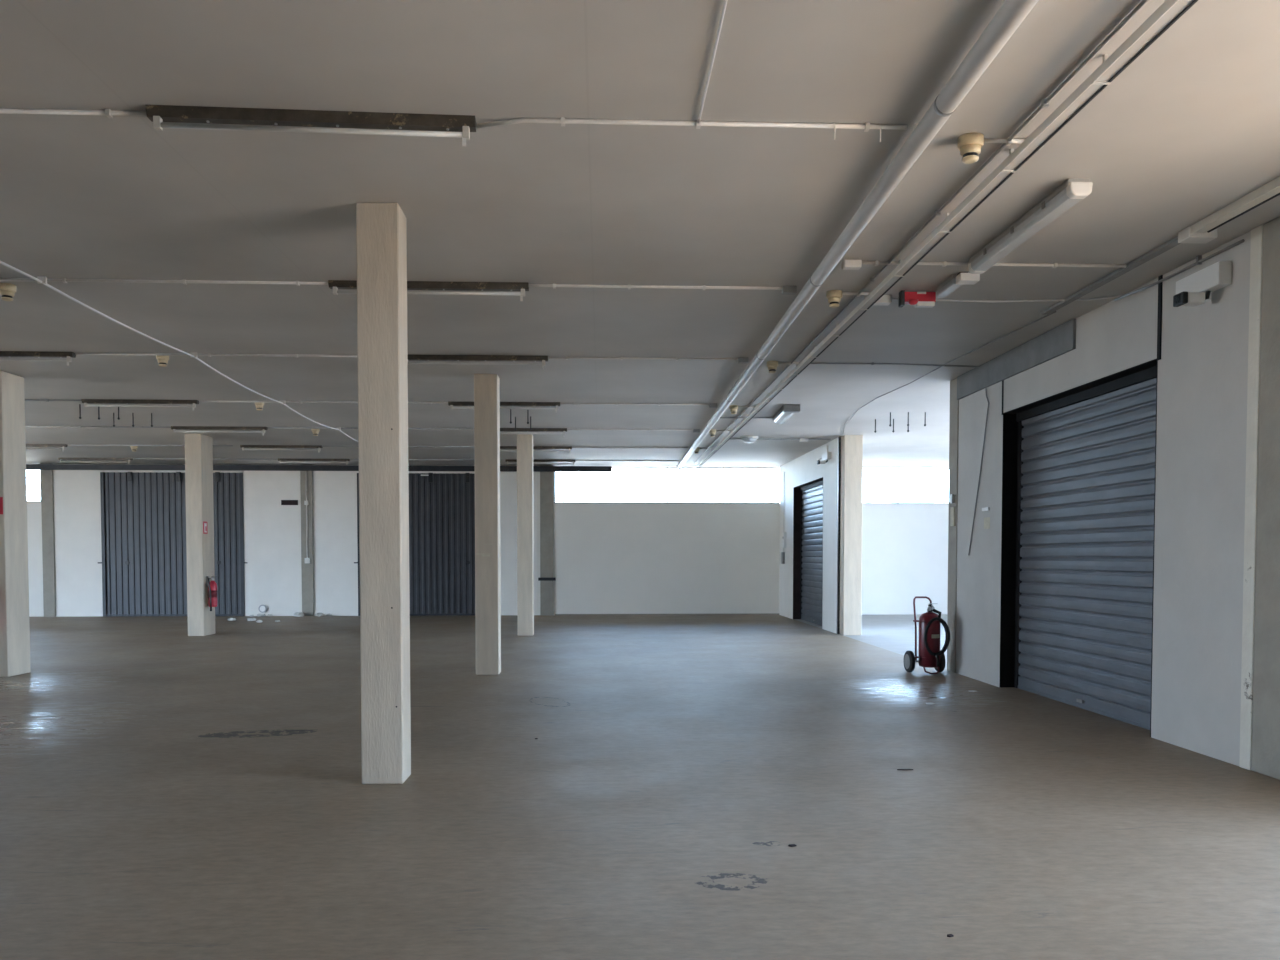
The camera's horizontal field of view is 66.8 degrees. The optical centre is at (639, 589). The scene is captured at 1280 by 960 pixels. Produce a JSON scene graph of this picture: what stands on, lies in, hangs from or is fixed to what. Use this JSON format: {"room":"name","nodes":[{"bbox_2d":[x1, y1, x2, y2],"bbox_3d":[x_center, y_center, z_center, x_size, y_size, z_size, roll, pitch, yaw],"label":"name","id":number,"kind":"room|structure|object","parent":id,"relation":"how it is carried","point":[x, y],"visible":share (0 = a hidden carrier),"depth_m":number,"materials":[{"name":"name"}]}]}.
{"room":"empty warehouse","nodes":[
{"label":"empty warehouse","id":0,"kind":"room"},
{"bbox_2d":[27,464,553,616],"bbox_3d":[-10.879,-1.269,25.104,17.280,3.900,0.300,0,2,-2],"label":"wall","id":1,"kind":"structure","parent":0,"point":[272,530],"depth_m":25.01,"materials":[{"name":"white paint"}]},
{"bbox_2d":[281,500,297,504],"bbox_3d":[-9.023,-2.240,24.980,0.420,0.130,0.030,0,2,-2],"label":"name plate","id":2,"kind":"object","parent":1,"relation":"attached to","point":[283,502],"visible":1,"depth_m":24.96,"materials":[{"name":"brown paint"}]},
{"bbox_2d":[0,0,1279,469],"bbox_3d":[-4.107,-2.829,8.725,30.100,0.350,34.550,0,2,-2],"label":"ceiling","id":3,"kind":"structure","parent":0,"point":[1190,128],"depth_m":6.38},
{"bbox_2d":[0,283,16,300],"bbox_3d":[-5.496,-2.576,8.422,0.140,0.133,0.140,0,2,-2],"label":"smoke detector","id":4,"kind":"object","parent":3,"relation":"attached to","point":[7,291],"visible":1,"depth_m":8.38,"materials":[{"name":"beige plastic"}]},
{"bbox_2d":[0,351,75,365],"bbox_3d":[-7.388,-2.661,11.177,1.700,0.155,0.090,0,2,-2],"label":"light","id":5,"kind":"object","parent":3,"relation":"attached to","point":[36,354],"visible":1,"depth_m":11.16,"materials":[{"name":"metal"}]},
{"bbox_2d":[26,444,67,451],"bbox_3d":[-12.934,-2.980,20.406,1.700,0.155,0.090,0,2,-2],"label":"light","id":6,"kind":"object","parent":3,"relation":"attached to","point":[63,446],"visible":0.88,"depth_m":20.39,"materials":[{"name":"metal"}]},
{"bbox_2d":[0,109,146,117],"bbox_3d":[-4.410,-2.510,5.053,3.720,0.034,0.039,0,2,-2],"label":"conduit","id":7,"kind":"object","parent":3,"relation":"attached to","point":[107,112],"visible":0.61,"depth_m":5.10,"materials":[{"name":"white plastic"}]},
{"bbox_2d":[58,458,132,463],"bbox_3d":[-13.048,-3.079,23.252,1.700,0.155,0.090,0,2,-2],"label":"light","id":8,"kind":"object","parent":3,"relation":"attached to","point":[60,459],"visible":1,"depth_m":23.21,"materials":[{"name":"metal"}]},
{"bbox_2d":[25,426,170,427],"bbox_3d":[-10.217,-2.942,17.543,3.400,0.034,0.039,0,2,-2],"label":"conduit","id":9,"kind":"object","parent":3,"relation":"attached to","point":[25,426],"visible":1,"depth_m":17.56,"materials":[{"name":"grey plastic"}]},
{"bbox_2d":[81,399,198,409],"bbox_3d":[-7.527,-2.780,14.622,1.700,0.155,0.090,0,2,-2],"label":"light","id":10,"kind":"object","parent":3,"relation":"attached to","point":[86,402],"visible":1,"depth_m":14.59,"materials":[{"name":"metal"}]},
{"bbox_2d":[69,444,232,445],"bbox_3d":[-10.336,-3.045,20.508,3.400,0.034,0.039,0,2,-2],"label":"conduit","id":11,"kind":"object","parent":3,"relation":"attached to","point":[69,444],"visible":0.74,"depth_m":20.49,"materials":[{"name":"grey plastic"}]},
{"bbox_2d":[156,355,168,366],"bbox_3d":[-5.584,-2.678,11.349,0.140,0.133,0.140,0,2,-2],"label":"smoke detector","id":12,"kind":"object","parent":3,"relation":"attached to","point":[162,360],"visible":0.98,"depth_m":11.31,"materials":[{"name":"beige plastic"}]},
{"bbox_2d":[0,278,327,285],"bbox_3d":[-4.538,-2.620,8.239,3.720,0.034,0.039,0,2,-2],"label":"conduit","id":13,"kind":"object","parent":3,"relation":"attached to","point":[64,280],"visible":1,"depth_m":8.25,"materials":[{"name":"white plastic"}]},
{"bbox_2d":[0,261,357,441],"bbox_3d":[-5.267,-2.720,12.914,0.246,0.156,15.603,0,2,-2],"label":"cable","id":14,"kind":"object","parent":3,"relation":"hanging from","point":[40,279],"visible":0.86,"depth_m":9.92,"materials":[{"name":"white plastic"}]},
{"bbox_2d":[134,458,277,459],"bbox_3d":[-10.450,-3.143,23.354,3.400,0.034,0.039,0,2,-2],"label":"conduit","id":15,"kind":"object","parent":3,"relation":"attached to","point":[134,458],"visible":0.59,"depth_m":23.37,"materials":[{"name":"grey plastic"}]},
{"bbox_2d":[75,353,357,357],"bbox_3d":[-4.661,-2.725,11.284,3.720,0.034,0.039,0,2,-2],"label":"conduit","id":16,"kind":"object","parent":3,"relation":"attached to","point":[158,354],"visible":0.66,"depth_m":11.27,"materials":[{"name":"white plastic"}]},
{"bbox_2d":[171,426,267,434],"bbox_3d":[-7.649,-2.885,17.648,1.700,0.155,0.090,0,2,-2],"label":"light","id":17,"kind":"object","parent":3,"relation":"attached to","point":[174,428],"visible":1,"depth_m":17.61,"materials":[{"name":"metal"}]},
{"bbox_2d":[240,445,322,452],"bbox_3d":[-7.618,-2.988,20.620,1.700,0.155,0.090,0,2,-2],"label":"light","id":18,"kind":"object","parent":3,"relation":"attached to","point":[319,447],"visible":1,"depth_m":20.58,"materials":[{"name":"metal"}]},
{"bbox_2d":[145,104,476,146],"bbox_3d":[-1.732,-2.453,5.163,1.700,0.155,0.090,0,2,-4],"label":"light","id":19,"kind":"object","parent":3,"relation":"attached to","point":[187,117],"visible":1,"depth_m":5.14,"materials":[{"name":"metal"}]},
{"bbox_2d":[278,458,349,464],"bbox_3d":[-7.883,-3.086,23.460,1.700,0.155,0.090,0,2,-2],"label":"light","id":20,"kind":"object","parent":3,"relation":"attached to","point":[279,459],"visible":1,"depth_m":23.42,"materials":[{"name":"metal"}]},
{"bbox_2d":[199,400,446,403],"bbox_3d":[-4.799,-2.845,14.730,3.720,0.034,0.039,0,2,-2],"label":"conduit","id":21,"kind":"object","parent":3,"relation":"attached to","point":[199,400],"visible":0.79,"depth_m":14.71,"materials":[{"name":"white plastic"}]},
{"bbox_2d":[26,464,621,615],"bbox_3d":[-9.935,-1.248,24.922,18.950,3.870,0.260,0,2,-2],"label":"sliding door","id":22,"kind":"structure","parent":3,"relation":"hanging from","point":[441,505],"depth_m":25.19,"materials":[{"name":"grey metal"}]},
{"bbox_2d":[98,472,246,615],"bbox_3d":[-11.991,-1.162,24.908,3.760,3.700,0.130,0,2,-2],"label":"sliding door","id":23,"kind":"structure","parent":22,"relation":"hanging from","point":[144,562],"depth_m":24.92,"materials":[{"name":"grey metal"}]},
{"bbox_2d":[268,427,472,429],"bbox_3d":[-4.921,-2.949,17.755,3.720,0.034,0.039,0,2,-2],"label":"conduit","id":24,"kind":"object","parent":3,"relation":"attached to","point":[268,427],"visible":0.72,"depth_m":17.72,"materials":[{"name":"grey plastic"}]},
{"bbox_2d":[322,446,473,447],"bbox_3d":[-5.040,-3.052,20.721,3.720,0.034,0.039,0,2,-2],"label":"conduit","id":25,"kind":"object","parent":3,"relation":"attached to","point":[322,446],"visible":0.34,"depth_m":20.73,"materials":[{"name":"grey plastic"}]},
{"bbox_2d":[328,280,528,300],"bbox_3d":[-1.810,-2.563,8.350,1.700,0.155,0.090,0,2,-2],"label":"light","id":26,"kind":"object","parent":3,"relation":"attached to","point":[335,285],"visible":0.88,"depth_m":8.33,"materials":[{"name":"metal"}]},
{"bbox_2d":[448,401,473,408],"bbox_3d":[-2.727,-2.811,14.814,0.378,0.106,0.090,0,2,-2],"label":"light","id":27,"kind":"object","parent":3,"relation":"attached to","point":[451,404],"depth_m":14.78,"materials":[{"name":"metal"}]},
{"bbox_2d":[408,354,547,368],"bbox_3d":[-1.933,-2.668,11.396,1.700,0.155,0.090,0,2,-2],"label":"light","id":28,"kind":"object","parent":3,"relation":"attached to","point":[543,359],"visible":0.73,"depth_m":11.37,"materials":[{"name":"metal"}]},
{"bbox_2d":[500,402,559,412],"bbox_3d":[-1.681,-2.785,14.857,0.898,0.152,0.090,0,2,-2],"label":"light","id":29,"kind":"object","parent":3,"relation":"attached to","point":[554,404],"depth_m":14.82,"materials":[{"name":"metal"}]},
{"bbox_2d":[500,428,566,436],"bbox_3d":[-2.193,-2.892,17.867,1.700,0.155,0.090,0,2,-2],"label":"light","id":30,"kind":"object","parent":3,"relation":"attached to","point":[519,430],"visible":0.64,"depth_m":17.84,"materials":[{"name":"metal"}]},
{"bbox_2d":[500,446,571,453],"bbox_3d":[-2.312,-2.995,20.833,1.700,0.155,0.090,0,2,-2],"label":"light","id":31,"kind":"object","parent":3,"relation":"attached to","point":[501,447],"visible":0.54,"depth_m":20.80,"materials":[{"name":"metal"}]},
{"bbox_2d":[505,459,575,463],"bbox_3d":[-2.427,-3.094,23.679,1.700,0.155,0.090,0,2,-2],"label":"light","id":32,"kind":"object","parent":3,"relation":"attached to","point":[506,460],"visible":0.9,"depth_m":23.65,"materials":[{"name":"metal"}]},
{"bbox_2d":[575,460,678,460],"bbox_3d":[-0.309,-3.157,23.762,2.539,0.034,0.039,0,2,-2],"label":"conduit","id":33,"kind":"object","parent":3,"relation":"attached to","point":[575,460],"visible":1,"depth_m":23.75,"materials":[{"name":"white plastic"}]},
{"bbox_2d":[567,428,692,430],"bbox_3d":[-0.115,-2.956,17.948,2.460,0.034,0.039,0,2,-2],"label":"conduit","id":34,"kind":"object","parent":3,"relation":"attached to","point":[579,429],"visible":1,"depth_m":17.94,"materials":[{"name":"white plastic"}]},
{"bbox_2d":[572,447,687,448],"bbox_3d":[-0.214,-3.059,20.915,2.500,0.034,0.039,0,2,-2],"label":"conduit","id":35,"kind":"object","parent":3,"relation":"attached to","point":[572,447],"visible":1,"depth_m":20.91,"materials":[{"name":"white plastic"}]},
{"bbox_2d":[560,403,717,405],"bbox_3d":[-0.013,-2.851,14.922,2.420,0.034,0.039,0,2,-2],"label":"conduit","id":36,"kind":"object","parent":3,"relation":"attached to","point":[658,404],"visible":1,"depth_m":14.91,"materials":[{"name":"white plastic"}]},
{"bbox_2d":[548,356,748,360],"bbox_3d":[0.102,-2.732,11.476,2.373,0.034,0.039,0,2,-2],"label":"conduit","id":37,"kind":"object","parent":3,"relation":"attached to","point":[566,357],"visible":1,"depth_m":11.46,"materials":[{"name":"white plastic"}]},
{"bbox_2d":[529,284,782,289],"bbox_3d":[0.204,-2.626,8.429,2.332,0.034,0.039,0,2,-2],"label":"conduit","id":38,"kind":"object","parent":3,"relation":"attached to","point":[629,286],"visible":1,"depth_m":8.42,"materials":[{"name":"white plastic"}]},
{"bbox_2d":[476,117,918,131],"bbox_3d":[0.318,-2.510,5.257,2.398,0.046,0.067,0,2,-2],"label":"conduit","id":39,"kind":"object","parent":3,"relation":"attached to","point":[563,121],"visible":0.92,"depth_m":5.23,"materials":[{"name":"white plastic"}]},
{"bbox_2d":[698,0,727,122],"bbox_3d":[0.403,-2.444,3.086,0.012,0.012,4.300,0,2,-2],"label":"wire","id":40,"kind":"object","parent":3,"relation":"attached to","point":[725,2],"visible":1,"depth_m":4.54,"materials":[{"name":"white plastic"}]},
{"bbox_2d":[741,436,757,442],"bbox_3d":[2.160,-2.955,19.111,0.340,0.115,0.340,0,2,-2],"label":"ceiling lamp","id":41,"kind":"object","parent":3,"relation":"attached to","point":[749,439],"visible":1,"depth_m":19.01,"materials":[{"name":"plastic"}]},
{"bbox_2d":[767,361,777,372],"bbox_3d":[1.605,-2.692,11.758,0.140,0.133,0.140,0,2,-2],"label":"smoke detector","id":42,"kind":"object","parent":3,"relation":"attached to","point":[772,366],"visible":1,"depth_m":11.71,"materials":[{"name":"beige plastic"}]},
{"bbox_2d":[730,438,830,439],"bbox_3d":[2.770,-3.006,19.385,2.100,0.033,0.038,0,2,-2],"label":"conduit","id":43,"kind":"object","parent":3,"relation":"attached to","point":[730,438],"visible":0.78,"depth_m":19.38,"materials":[{"name":"grey plastic"}]},
{"bbox_2d":[772,404,799,423],"bbox_3d":[2.365,-2.836,15.749,0.260,0.122,1.440,0,2,1],"label":"light","id":44,"kind":"object","parent":3,"relation":"attached to","point":[786,411],"visible":1,"depth_m":15.34,"materials":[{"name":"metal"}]},
{"bbox_2d":[782,286,796,294],"bbox_3d":[1.304,-2.615,8.474,0.120,0.060,0.070,0,2,-2],"label":"junction box","id":45,"kind":"object","parent":3,"relation":"attached to","point":[787,290],"visible":1,"depth_m":8.44,"materials":[{"name":"grey plastic"}]},
{"bbox_2d":[826,290,841,307],"bbox_3d":[1.731,-2.584,8.642,0.140,0.133,0.140,0,2,-2],"label":"smoke detector","id":46,"kind":"object","parent":3,"relation":"attached to","point":[834,297],"visible":1,"depth_m":8.60,"materials":[{"name":"beige plastic"}]},
{"bbox_2d":[842,259,861,269],"bbox_3d":[1.687,-2.589,7.729,0.140,0.060,0.080,0,2,-2],"label":"junction box","id":47,"kind":"object","parent":3,"relation":"attached to","point":[847,264],"visible":1,"depth_m":7.69,"materials":[{"name":"white plastic"}]},
{"bbox_2d":[677,0,1038,469],"bbox_3d":[1.365,-2.670,11.459,0.125,0.157,26.964,0,2,-2],"label":"pipe","id":48,"kind":"object","parent":3,"relation":"hanging from","point":[1012,13],"visible":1,"depth_m":5.46,"materials":[{"name":"metal"}]},
{"bbox_2d":[873,295,891,305],"bbox_3d":[2.190,-2.620,8.785,0.150,0.070,0.110,0,2,-2],"label":"junction box","id":49,"kind":"object","parent":3,"relation":"attached to","point":[885,300],"visible":0.59,"depth_m":8.73,"materials":[{"name":"white plastic"}]},
{"bbox_2d":[810,362,978,367],"bbox_3d":[3.121,-2.746,11.838,2.196,0.031,0.088,0,2,-6],"label":"conduit","id":50,"kind":"object","parent":3,"relation":"attached to","point":[872,363],"visible":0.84,"depth_m":11.80,"materials":[{"name":"grey plastic"}]},
{"bbox_2d":[899,290,935,307],"bbox_3d":[2.468,-2.582,8.610,0.310,0.135,0.125,0,2,-2],"label":"fire alarm","id":51,"kind":"object","parent":3,"relation":"attached to","point":[919,299],"visible":1,"depth_m":8.59,"materials":[{"name":"red plastic"}]},
{"bbox_2d":[694,0,1148,462],"bbox_3d":[1.854,-2.723,11.196,0.046,0.031,26.400,0,2,-2],"label":"conduit","id":52,"kind":"object","parent":3,"relation":"attached to","point":[1045,102],"visible":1,"depth_m":5.69,"materials":[{"name":"grey plastic"}]},
{"bbox_2d":[696,0,1197,466],"bbox_3d":[1.929,-2.674,11.201,0.085,0.130,26.400,0,2,-2],"label":"cable trunking","id":53,"kind":"object","parent":3,"relation":"attached to","point":[1169,12],"visible":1,"depth_m":5.47,"materials":[{"name":"white plastic"}]},
{"bbox_2d":[842,311,1055,435],"bbox_3d":[3.710,-2.816,14.030,0.498,0.031,9.508,0,2,0],"label":"cable","id":54,"kind":"object","parent":3,"relation":"attached to","point":[1055,311],"visible":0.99,"depth_m":11.49,"materials":[{"name":"metal"}]},
{"bbox_2d":[936,272,979,296],"bbox_3d":[2.693,-2.594,8.245,0.189,0.085,0.530,0,2,-2],"label":"emergency light","id":55,"kind":"object","parent":3,"relation":"attached to","point":[953,282],"visible":0.94,"depth_m":8.10,"materials":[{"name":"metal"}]},
{"bbox_2d":[936,278,961,296],"bbox_3d":[2.645,-2.581,8.299,0.097,0.055,0.420,0,2,-2],"label":"diffuser","id":56,"kind":"object","parent":55,"relation":"attached to","point":[949,285],"depth_m":8.27,"materials":[{"name":"white plastic"}]},
{"bbox_2d":[957,132,983,163],"bbox_3d":[1.859,-2.474,5.457,0.140,0.133,0.140,0,2,-2],"label":"smoke detector","id":57,"kind":"object","parent":3,"relation":"attached to","point":[969,145],"visible":1,"depth_m":5.42,"materials":[{"name":"beige plastic"}]},
{"bbox_2d":[862,260,1126,267],"bbox_3d":[2.846,-2.604,7.775,2.180,0.034,0.039,0,2,-2],"label":"conduit","id":58,"kind":"object","parent":3,"relation":"attached to","point":[877,262],"visible":0.97,"depth_m":7.77,"materials":[{"name":"white plastic"}]},
{"bbox_2d":[984,137,1024,145],"bbox_3d":[2.064,-2.524,5.463,0.270,0.034,0.039,0,2,-2],"label":"conduit","id":59,"kind":"object","parent":3,"relation":"attached to","point":[986,140],"visible":0.7,"depth_m":5.45,"materials":[{"name":"white plastic"}]},
{"bbox_2d":[892,295,1122,302],"bbox_3d":[3.247,-2.643,8.836,2.202,0.018,0.167,0,2,2],"label":"cable","id":60,"kind":"object","parent":3,"relation":"attached to","point":[1117,295],"visible":0.71,"depth_m":8.87,"materials":[{"name":"plastic"}]},
{"bbox_2d":[968,178,1092,273],"bbox_3d":[2.704,-2.530,6.851,0.162,0.118,1.690,0,2,-2],"label":"light","id":61,"kind":"object","parent":3,"relation":"attached to","point":[1073,190],"visible":1,"depth_m":6.60,"materials":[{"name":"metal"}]},
{"bbox_2d":[1041,236,1180,314],"bbox_3d":[3.941,-2.620,8.189,0.080,0.030,2.280,0,2,-2],"label":"conduit","id":62,"kind":"object","parent":3,"relation":"attached to","point":[1168,245],"visible":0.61,"depth_m":8.03,"materials":[{"name":"metal"}]},
{"bbox_2d":[1178,226,1217,243],"bbox_3d":[4.014,-2.553,6.983,0.210,0.080,0.140,0,2,-2],"label":"junction box","id":63,"kind":"object","parent":3,"relation":"attached to","point":[1184,236],"visible":0.84,"depth_m":6.94,"materials":[{"name":"white plastic"}]},
{"bbox_2d":[1191,176,1279,233],"bbox_3d":[4.110,-2.460,4.011,0.142,0.060,5.850,0,2,-2],"label":"light","id":64,"kind":"object","parent":3,"relation":"attached to","point":[1270,190],"depth_m":6.44,"materials":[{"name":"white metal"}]},
{"bbox_2d":[0,614,1279,959],"bbox_3d":[-4.103,1.398,8.746,29.500,0.300,33.700,0,2,-2],"label":"floor","id":65,"kind":"structure","parent":0,"point":[167,793],"depth_m":5.98,"materials":[{"name":"paint"}]},
{"bbox_2d":[0,371,30,676],"bbox_3d":[-8.261,-0.837,12.607,0.305,3.900,0.500,0,2,-2],"label":"column","id":66,"kind":"structure","parent":65,"relation":"on","point":[14,580],"depth_m":12.54,"materials":[{"name":"paint"}]},
{"bbox_2d":[41,470,55,616],"bbox_3d":[-15.103,-1.257,24.760,0.290,3.900,0.050,0,2,-2],"label":"column","id":67,"kind":"structure","parent":65,"relation":"on","point":[47,494],"depth_m":24.74,"materials":[{"name":"grey concrete"}]},
{"bbox_2d":[185,434,214,635],"bbox_3d":[-8.617,-1.058,19.009,0.310,3.900,0.570,0,2,-2],"label":"column","id":68,"kind":"structure","parent":65,"relation":"on","point":[198,447],"depth_m":18.76,"materials":[{"name":"paint"}]},
{"bbox_2d":[206,576,216,610],"bbox_3d":[-8.341,0.076,18.912,0.196,0.680,0.200,2,3,42],"label":"fire extinguisher","id":69,"kind":"object","parent":68,"relation":"attached to","point":[212,586],"visible":1,"depth_m":18.85,"materials":[{"name":"red metal"}]},
{"bbox_2d":[300,471,313,615],"bbox_3d":[-8.583,-1.266,25.022,0.300,3.900,0.050,0,2,-2],"label":"column","id":70,"kind":"structure","parent":65,"relation":"on","point":[307,568],"depth_m":25.00,"materials":[{"name":"grey concrete"}]},
{"bbox_2d":[304,471,309,562],"bbox_3d":[-8.571,-1.854,24.947,0.120,2.360,0.060,0,2,-2],"label":"conduit","id":71,"kind":"object","parent":70,"relation":"attached to","point":[307,560],"visible":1,"depth_m":24.95,"materials":[{"name":"white plastic"}]},
{"bbox_2d":[356,203,410,783],"bbox_3d":[-1.754,-0.631,6.656,0.280,3.900,0.283,0,2,-2],"label":"column","id":72,"kind":"structure","parent":65,"relation":"on","point":[381,230],"depth_m":6.53,"materials":[{"name":"paint"}]},
{"bbox_2d":[474,374,500,674],"bbox_3d":[-1.999,-0.841,12.737,0.300,3.900,0.303,0,2,-2],"label":"column","id":73,"kind":"structure","parent":65,"relation":"on","point":[486,386],"depth_m":12.60,"materials":[{"name":"paint"}]},
{"bbox_2d":[517,434,533,635],"bbox_3d":[-2.240,-1.057,18.970,0.300,3.900,0.300,0,2,-2],"label":"column","id":74,"kind":"structure","parent":65,"relation":"on","point":[525,494],"depth_m":18.82,"materials":[{"name":"paint"}]},
{"bbox_2d":[540,465,553,614],"bbox_3d":[-2.428,-1.275,25.269,0.340,3.900,0.050,0,2,-2],"label":"column","id":75,"kind":"structure","parent":65,"relation":"on","point":[546,478],"depth_m":25.25,"materials":[{"name":"grey concrete"}]},
{"bbox_2d":[840,435,862,634],"bbox_3d":[4.147,-1.060,19.057,0.360,3.900,0.300,0,2,-2],"label":"column","id":76,"kind":"structure","parent":65,"relation":"on","point":[851,445],"depth_m":18.92,"materials":[{"name":"paint"}]},
{"bbox_2d":[904,596,949,673],"bbox_3d":[3.793,0.600,12.809,0.489,1.010,0.453,0,2,-5],"label":"extinguisher","id":77,"kind":"object","parent":65,"relation":"on","point":[930,655],"visible":1,"depth_m":12.72,"materials":[{"name":"red metal"}]},
{"bbox_2d":[947,378,958,672],"bbox_3d":[4.351,-0.849,12.959,0.362,3.900,0.310,0,2,-2],"label":"column","id":78,"kind":"structure","parent":65,"relation":"on","point":[954,403],"depth_m":12.91,"materials":[{"name":"grey concrete"}]},
{"bbox_2d":[950,507,954,525],"bbox_3d":[4.163,-0.972,12.912,0.018,0.250,0.120,0,2,-2],"label":"sticker","id":79,"kind":"object","parent":78,"relation":"attached to","point":[952,511],"visible":1,"depth_m":12.89,"materials":[{"name":"paper"}]},
{"bbox_2d":[1251,216,1279,779],"bbox_3d":[4.600,-0.635,6.777,0.362,3.900,0.350,0,2,-2],"label":"column","id":80,"kind":"structure","parent":65,"relation":"on","point":[1265,751],"depth_m":6.81,"materials":[{"name":"grey concrete"}]},
{"bbox_2d":[554,503,779,614],"bbox_3d":[0.712,-0.801,25.587,5.920,2.930,0.300,0,2,-2],"label":"wall","id":81,"kind":"structure","parent":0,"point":[610,558],"depth_m":25.43,"materials":[{"name":"white paint"}]},
{"bbox_2d":[554,466,778,502],"bbox_3d":[0.716,-2.741,25.429,5.920,0.960,0.142,0,2,-2],"label":"window","id":82,"kind":"structure","parent":81,"relation":"attached to","point":[612,466],"depth_m":25.45,"materials":[{"name":"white glass"}]},
{"bbox_2d":[555,613,778,614],"bbox_3d":[0.728,0.651,25.482,5.900,0.035,0.012,0,2,-2],"label":"baseboard","id":83,"kind":"structure","parent":81,"relation":"attached to","point":[749,613],"depth_m":25.49,"materials":[{"name":"grey concrete"}]},
{"bbox_2d":[779,437,840,632],"bbox_3d":[3.978,-1.175,22.381,0.350,3.900,6.340,0,2,-2],"label":"wall","id":84,"kind":"structure","parent":0,"point":[803,469],"depth_m":20.51,"materials":[{"name":"white paint"}]},
{"bbox_2d":[781,472,785,563],"bbox_3d":[3.670,-1.832,24.744,0.075,2.350,0.350,0,2,-2],"label":"conduit","id":85,"kind":"object","parent":84,"relation":"attached to","point":[784,533],"visible":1,"depth_m":24.81,"materials":[{"name":"metal"}]},
{"bbox_2d":[793,477,822,618],"bbox_3d":[3.975,-0.827,22.157,0.334,3.220,3.148,0,2,-2],"label":"trim","id":86,"kind":"structure","parent":84,"relation":"attached to","point":[796,491],"depth_m":23.71,"materials":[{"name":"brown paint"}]},
{"bbox_2d":[800,480,822,625],"bbox_3d":[4.057,-0.823,22.161,0.190,3.212,3.148,0,2,-2],"label":"roller shutter","id":87,"kind":"object","parent":84,"relation":"attached to","point":[811,515],"visible":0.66,"depth_m":22.56,"materials":[{"name":"metal"}]},
{"bbox_2d":[816,445,827,459],"bbox_3d":[3.859,-2.893,20.559,0.030,0.220,0.950,0,2,-2],"label":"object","id":88,"kind":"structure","parent":84,"relation":"attached to","point":[819,452],"depth_m":20.62,"materials":[{"name":"white paint"}]},
{"bbox_2d":[817,452,830,463],"bbox_3d":[3.772,-2.700,20.020,0.246,0.234,0.468,0,2,-2],"label":"security camera","id":89,"kind":"object","parent":84,"relation":"attached to","point":[826,456],"visible":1,"depth_m":19.91,"materials":[{"name":"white plastic"}]},
{"bbox_2d":[836,437,840,633],"bbox_3d":[3.974,-1.066,19.245,0.110,3.900,0.070,0,2,-2],"label":"trim","id":90,"kind":"structure","parent":84,"relation":"attached to","point":[839,439],"depth_m":19.22,"materials":[{"name":"metal"}]},
{"bbox_2d":[861,504,948,614],"bbox_3d":[6.817,-0.809,25.832,6.300,2.930,0.300,0,2,-2],"label":"wall","id":91,"kind":"structure","parent":0,"point":[905,546],"depth_m":25.69,"materials":[{"name":"white paint"}]},
{"bbox_2d":[862,467,948,503],"bbox_3d":[6.846,-2.750,25.675,6.250,0.960,0.142,0,2,-2],"label":"window","id":92,"kind":"structure","parent":91,"relation":"in","point":[863,467],"depth_m":25.66,"materials":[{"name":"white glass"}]},
{"bbox_2d":[956,231,1250,765],"bbox_3d":[4.481,-0.742,9.878,0.350,3.900,5.860,0,2,-2],"label":"wall","id":93,"kind":"structure","parent":0,"point":[1202,378],"depth_m":7.88,"materials":[{"name":"white paint"}]},
{"bbox_2d":[968,388,988,554],"bbox_3d":[4.202,-1.457,12.045,0.024,2.064,0.596,0,2,-2],"label":"wire","id":94,"kind":"object","parent":93,"relation":"hanging from","point":[985,388],"visible":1,"depth_m":11.97,"materials":[{"name":"metal"}]},
{"bbox_2d":[957,318,1075,399],"bbox_3d":[4.237,-2.588,11.166,0.030,0.300,3.140,0,2,-2],"label":"trim","id":95,"kind":"structure","parent":93,"relation":"attached to","point":[1061,339],"depth_m":10.80,"materials":[{"name":"grey metal"}]},
{"bbox_2d":[999,359,1157,736],"bbox_3d":[4.472,-0.400,9.825,0.334,3.220,3.148,0,2,-2],"label":"trim","id":96,"kind":"structure","parent":93,"relation":"attached to","point":[1010,426],"depth_m":11.37,"materials":[{"name":"paint"}]},
{"bbox_2d":[1014,366,1156,729],"bbox_3d":[4.553,-0.396,9.828,0.190,3.212,3.148,0,2,-2],"label":"roller shutter","id":97,"kind":"object","parent":93,"relation":"attached to","point":[1086,458],"visible":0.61,"depth_m":9.71,"materials":[{"name":"metal"}]},
{"bbox_2d":[1157,275,1162,359],"bbox_3d":[4.367,-2.283,8.150,0.012,0.700,0.045,0,2,-2],"label":"trim","id":98,"kind":"structure","parent":93,"relation":"attached to","point":[1160,285],"depth_m":8.14,"materials":[{"name":"paint"}]},
{"bbox_2d":[1114,239,1244,300],"bbox_3d":[4.362,-2.592,7.937,0.040,0.069,1.721,0,2,-3],"label":"conduit","id":99,"kind":"object","parent":93,"relation":"attached to","point":[1199,260],"visible":1,"depth_m":7.70,"materials":[{"name":"metal"}]},
{"bbox_2d":[1173,261,1231,306],"bbox_3d":[4.254,-2.318,7.496,0.290,0.275,0.550,0,2,-2],"label":"security camera","id":100,"kind":"object","parent":93,"relation":"attached to","point":[1194,289],"visible":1,"depth_m":7.37,"materials":[{"name":"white plastic"}]},
{"bbox_2d":[1173,291,1187,306],"bbox_3d":[4.140,-2.223,7.430,0.047,0.090,0.130,0,2,-2],"label":"hood","id":101,"kind":"object","parent":100,"relation":"attached to","point":[1181,299],"depth_m":7.40,"materials":[{"name":"black plastic"}]},
{"bbox_2d":[1239,225,1262,769],"bbox_3d":[4.414,-0.643,7.005,0.014,3.900,0.120,0,2,-2],"label":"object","id":102,"kind":"structure","parent":93,"relation":"attached to","point":[1256,233],"depth_m":6.99,"materials":[{"name":"beige paint"}]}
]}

